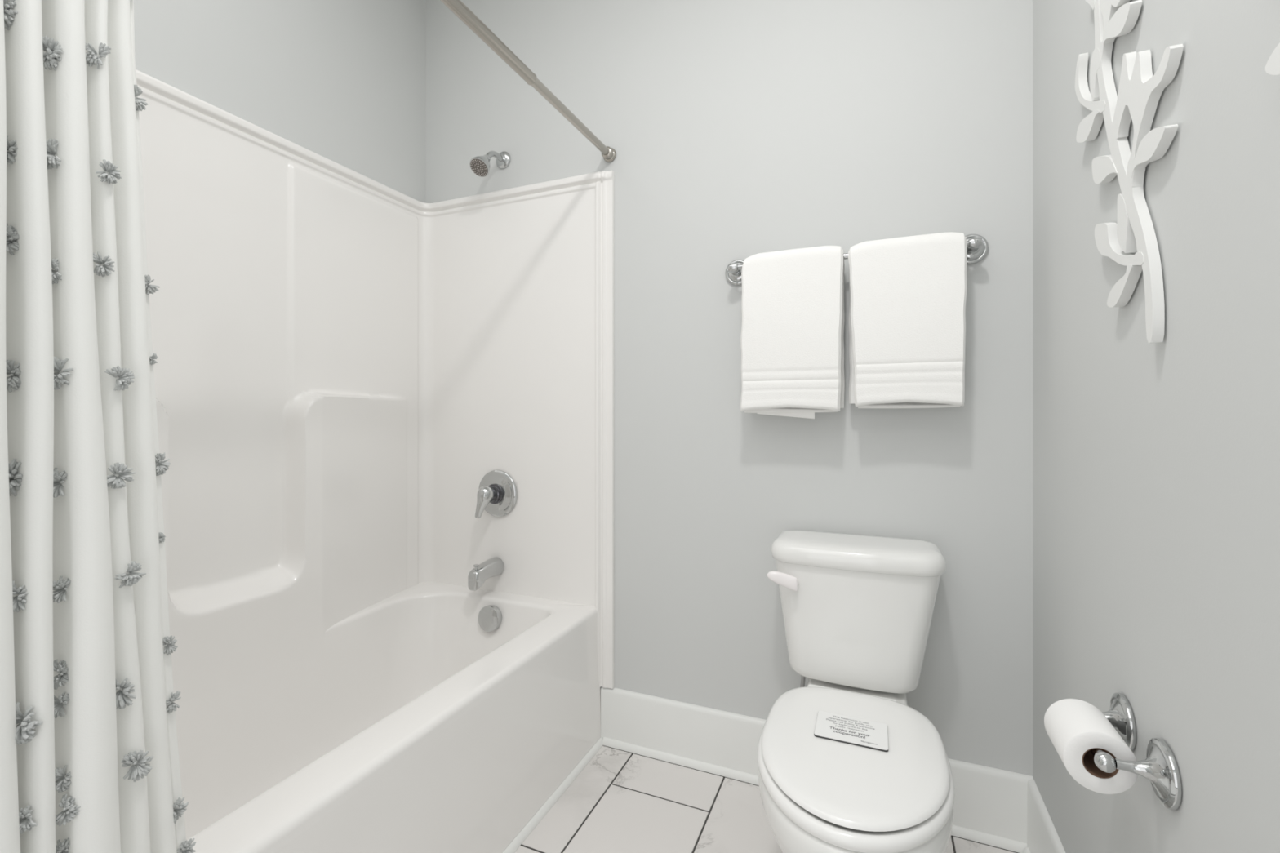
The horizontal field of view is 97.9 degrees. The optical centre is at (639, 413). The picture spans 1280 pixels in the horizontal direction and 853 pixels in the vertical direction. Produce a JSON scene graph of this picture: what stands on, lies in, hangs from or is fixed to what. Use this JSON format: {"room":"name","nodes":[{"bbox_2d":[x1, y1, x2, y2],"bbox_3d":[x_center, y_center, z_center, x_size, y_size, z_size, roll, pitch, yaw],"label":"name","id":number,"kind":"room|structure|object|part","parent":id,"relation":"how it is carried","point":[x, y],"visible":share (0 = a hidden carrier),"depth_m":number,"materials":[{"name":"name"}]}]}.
{"room":"bathroom","nodes":[
{"label":"bathroom","id":0,"kind":"room"},
{"bbox_2d":[133,0,425,202],"bbox_3d":[-1.454,-0.290,0.780,0.100,2.740,3.000,0,0,23],"label":"wall","id":1,"kind":"structure","parent":0,"point":[343,82],"depth_m":1.72,"materials":[{"name":"grey paint"}]},
{"bbox_2d":[425,0,1032,776],"bbox_3d":[0.095,-0.290,1.808,2.151,2.740,0.100,0,0,23],"label":"wall","id":2,"kind":"structure","parent":0,"point":[735,129],"depth_m":1.64,"materials":[{"name":"grey paint"}]},
{"bbox_2d":[469,151,511,177],"bbox_3d":[-0.521,-0.875,1.927,0.069,0.132,0.159,0,0,23],"label":"showerhead","id":3,"kind":"object","parent":2,"relation":"attached to","point":[479,165],"visible":1,"depth_m":1.89,"materials":[{"name":"silver metal"}]},
{"bbox_3d":[-0.511,-0.895,1.949,0.019,0.052,0.098,0,0,23],"label":"shower arm","id":4,"kind":"part","parent":3,"relation":"part of","materials":[{"name":"silver metal"}]},
{"bbox_2d":[440,0,616,162],"bbox_3d":[-0.401,-0.851,1.119,0.047,0.047,1.554,0,0,23],"label":"curtain rod","id":5,"kind":"object","parent":2,"relation":"attached to","point":[458,7],"visible":1,"depth_m":1.35,"materials":[{"name":"silver metal"}]},
{"bbox_2d":[0,0,195,852],"bbox_3d":[-0.620,0.070,0.570,0.081,1.881,0.338,0,0,23],"label":"shower curtain","id":6,"kind":"object","parent":5,"relation":"hanging from","point":[90,762],"visible":1,"depth_m":0.59,"materials":[{"name":"white fabric"}]},
{"bbox_2d":[602,737,1027,852],"bbox_3d":[0.416,1.069,1.596,1.164,0.020,0.012,0,0,23],"label":"trim","id":7,"kind":"structure","parent":2,"relation":"attached to","point":[959,832],"depth_m":1.66,"materials":[{"name":"white paint"}]},
{"bbox_2d":[600,686,1033,843],"bbox_3d":[0.422,0.989,1.607,1.190,0.182,0.014,0,0,23],"label":"baseboard","id":8,"kind":"structure","parent":2,"relation":"attached to","point":[988,800],"depth_m":1.67,"materials":[{"name":"white paint"}]},
{"bbox_2d":[724,234,988,284],"bbox_3d":[0.558,-0.423,1.517,0.682,0.077,0.074,0,0,23],"label":"towel bar","id":9,"kind":"object","parent":2,"relation":"attached to","point":[977,246],"visible":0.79,"depth_m":1.42,"materials":[{"name":"silver metal"}]},
{"bbox_3d":[0.270,-0.423,1.614,0.029,0.029,0.029,0,0,23],"label":"post knob","id":10,"kind":"part","parent":9,"relation":"part of","materials":[{"name":"silver metal"}]},
{"bbox_2d":[740,245,844,418],"bbox_3d":[0.420,-0.222,1.544,0.273,0.470,0.083,0,0,23],"label":"bath towel","id":11,"kind":"object","parent":9,"relation":"hanging from","point":[792,338],"visible":0.99,"depth_m":1.51,"materials":[{"name":"white fabric"}]},
{"bbox_2d":[848,231,966,408],"bbox_3d":[0.682,-0.235,1.434,0.275,0.442,0.083,0,0,23],"label":"bath towel","id":12,"kind":"object","parent":9,"relation":"hanging from","point":[908,295],"visible":1,"depth_m":1.40,"materials":[{"name":"white fabric"}]},
{"bbox_3d":[0.828,-0.423,1.378,0.029,0.029,0.029,0,0,23],"label":"post knob","id":13,"kind":"part","parent":9,"relation":"part of","materials":[{"name":"silver metal"}]},
{"bbox_2d":[514,745,1017,852],"bbox_3d":[-0.509,1.130,0.380,2.151,0.100,3.200,0,0,23],"label":"floor","id":14,"kind":"structure","parent":0,"point":[621,802],"depth_m":1.50,"materials":[{"name":"grey tile"}]},
{"bbox_2d":[135,69,614,852],"bbox_3d":[-0.753,0.143,1.272,0.799,1.872,1.546,0,0,23],"label":"bathtub","id":15,"kind":"object","parent":14,"relation":"on","point":[345,358],"visible":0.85,"depth_m":1.64,"materials":[{"name":"white plastic"}]},
{"bbox_2d":[175,582,597,852],"bbox_3d":[-0.771,0.820,1.282,0.742,0.372,1.518,0,0,23],"label":"tub basin","id":16,"kind":"object","parent":15,"relation":"in","point":[419,717],"depth_m":1.41,"materials":[{"name":"white"}]},
{"bbox_2d":[467,556,504,591],"bbox_3d":[-0.538,0.552,1.931,0.067,0.084,0.132,0,0,23],"label":"tub spout","id":17,"kind":"object","parent":15,"relation":"attached to","point":[494,566],"visible":1,"depth_m":1.90,"materials":[{"name":"silver metal"}]},
{"bbox_3d":[-0.555,0.520,1.889,0.018,0.018,0.018,0,0,23],"label":"diverter knob","id":18,"kind":"part","parent":17,"relation":"part of","materials":[{"name":"silver metal"}]},
{"bbox_2d":[475,470,517,518],"bbox_3d":[-0.525,0.283,1.944,0.166,0.166,0.099,0,0,23],"label":"shower valve","id":19,"kind":"object","parent":15,"relation":"attached to","point":[497,493],"visible":1,"depth_m":1.96,"materials":[{"name":"silver metal"}]},
{"bbox_3d":[-0.535,0.303,1.922,0.058,0.110,0.052,0,0,23],"label":"lever handle","id":20,"kind":"part","parent":19,"relation":"part of","materials":[{"name":"silver metal"}]},
{"bbox_2d":[502,737,603,852],"bbox_3d":[-0.416,1.071,1.135,0.014,0.017,1.504,0,0,23],"label":"trim","id":21,"kind":"structure","parent":15,"relation":"attached to","point":[531,824],"depth_m":1.54,"materials":[{"name":"white paint"}]},
{"bbox_2d":[757,529,955,852],"bbox_3d":[0.453,0.702,1.201,0.409,0.753,0.702,0,0,23],"label":"toilet","id":22,"kind":"object","parent":14,"relation":"on","point":[858,610],"visible":0.99,"depth_m":1.24,"materials":[{"name":"white ceramic"}]},
{"bbox_3d":[0.362,0.421,1.410,0.078,0.045,0.029,0,0,16],"label":"flush lever","id":23,"kind":"part","parent":22,"relation":"part of","materials":[{"name":"white plastic"}]},
{"bbox_2d":[813,711,888,751],"bbox_3d":[0.431,0.645,1.137,0.137,0.004,0.100,0,0,23],"label":"card","id":24,"kind":"object","parent":22,"relation":"on","point":[864,733],"visible":1,"depth_m":1.13,"materials":[{"name":"white paper"}]},
{"bbox_3d":[0.417,0.655,1.102,0.343,0.016,0.456,0,0,23],"label":"lid","id":25,"kind":"part","parent":22,"relation":"part of","materials":[{"name":"white plastic"}]},
{"bbox_3d":[0.435,0.886,1.146,0.355,0.385,0.587,0,0,23],"label":"bowl","id":26,"kind":"part","parent":22,"relation":"part of","materials":[{"name":"white ceramic"}]},
{"bbox_3d":[0.415,0.681,1.098,0.358,0.025,0.468,0,0,23],"label":"seat","id":27,"kind":"part","parent":22,"relation":"part of","materials":[{"name":"white plastic"}]},
{"bbox_3d":[0.551,0.528,1.436,0.388,0.296,0.185,0,0,23],"label":"tank","id":28,"kind":"part","parent":22,"relation":"part of","materials":[{"name":"white ceramic"}]},
{"bbox_3d":[0.550,0.353,1.432,0.409,0.054,0.200,0,0,23],"label":"tank lid","id":29,"kind":"part","parent":22,"relation":"part of","materials":[{"name":"white ceramic"}]},
{"bbox_2d":[1032,0,1279,852],"bbox_3d":[0.435,-0.290,-0.019,0.100,2.740,3.000,0,0,23],"label":"wall","id":30,"kind":"structure","parent":0,"point":[1156,466],"depth_m":0.75,"materials":[{"name":"grey paint"}]},
{"bbox_2d":[1022,847,1030,852],"bbox_3d":[0.366,1.069,-0.004,0.012,0.020,2.972,0,0,23],"label":"trim","id":31,"kind":"structure","parent":30,"relation":"attached to","point":[1026,850],"depth_m":1.36,"materials":[{"name":"white paint"}]},
{"bbox_2d":[1026,779,1065,852],"bbox_3d":[0.380,0.989,-0.003,0.014,0.182,2.984,0,0,23],"label":"baseboard","id":32,"kind":"structure","parent":30,"relation":"attached to","point":[1042,837],"depth_m":1.28,"materials":[{"name":"white paint"}]},
{"bbox_2d":[1075,0,1183,342],"bbox_3d":[0.747,-0.428,0.869,0.017,0.664,0.365,0,0,23],"label":"wall sculpture","id":33,"kind":"object","parent":30,"relation":"attached to","point":[1140,92],"visible":1,"depth_m":0.83,"materials":[{"name":"white wood"}]},
{"bbox_3d":[0.740,-0.425,0.854,0.013,0.658,0.232,0,0,23],"label":"stem","id":34,"kind":"part","parent":33,"relation":"part of","materials":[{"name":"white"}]},
{"bbox_2d":[1089,692,1182,810],"bbox_3d":[0.693,0.480,0.821,0.079,0.084,0.218,0,0,23],"label":"toilet paper holder","id":35,"kind":"object","parent":30,"relation":"attached to","point":[1160,767],"visible":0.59,"depth_m":0.75,"materials":[{"name":"silver metal"}]},
{"bbox_2d":[1044,698,1137,794],"bbox_3d":[0.668,0.492,0.832,0.086,0.086,0.103,0,0,23],"label":"toilet paper roll","id":36,"kind":"object","parent":35,"relation":"on","point":[1074,727],"visible":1,"depth_m":0.80,"materials":[{"name":"white paper"}]},
{"bbox_3d":[0.641,0.481,0.768,0.024,0.024,0.022,0,0,23],"label":"post","id":37,"kind":"part","parent":35,"relation":"part of","materials":[{"name":"silver metal"}]},
{"bbox_2d":[1265,42,1279,75],"bbox_3d":[0.551,-0.559,0.406,0.017,0.713,0.318,0,0,23],"label":"wall sculpture","id":38,"kind":"object","parent":30,"relation":"attached to","point":[1272,67],"visible":1,"depth_m":0.52,"materials":[{"name":"white"}]}
]}

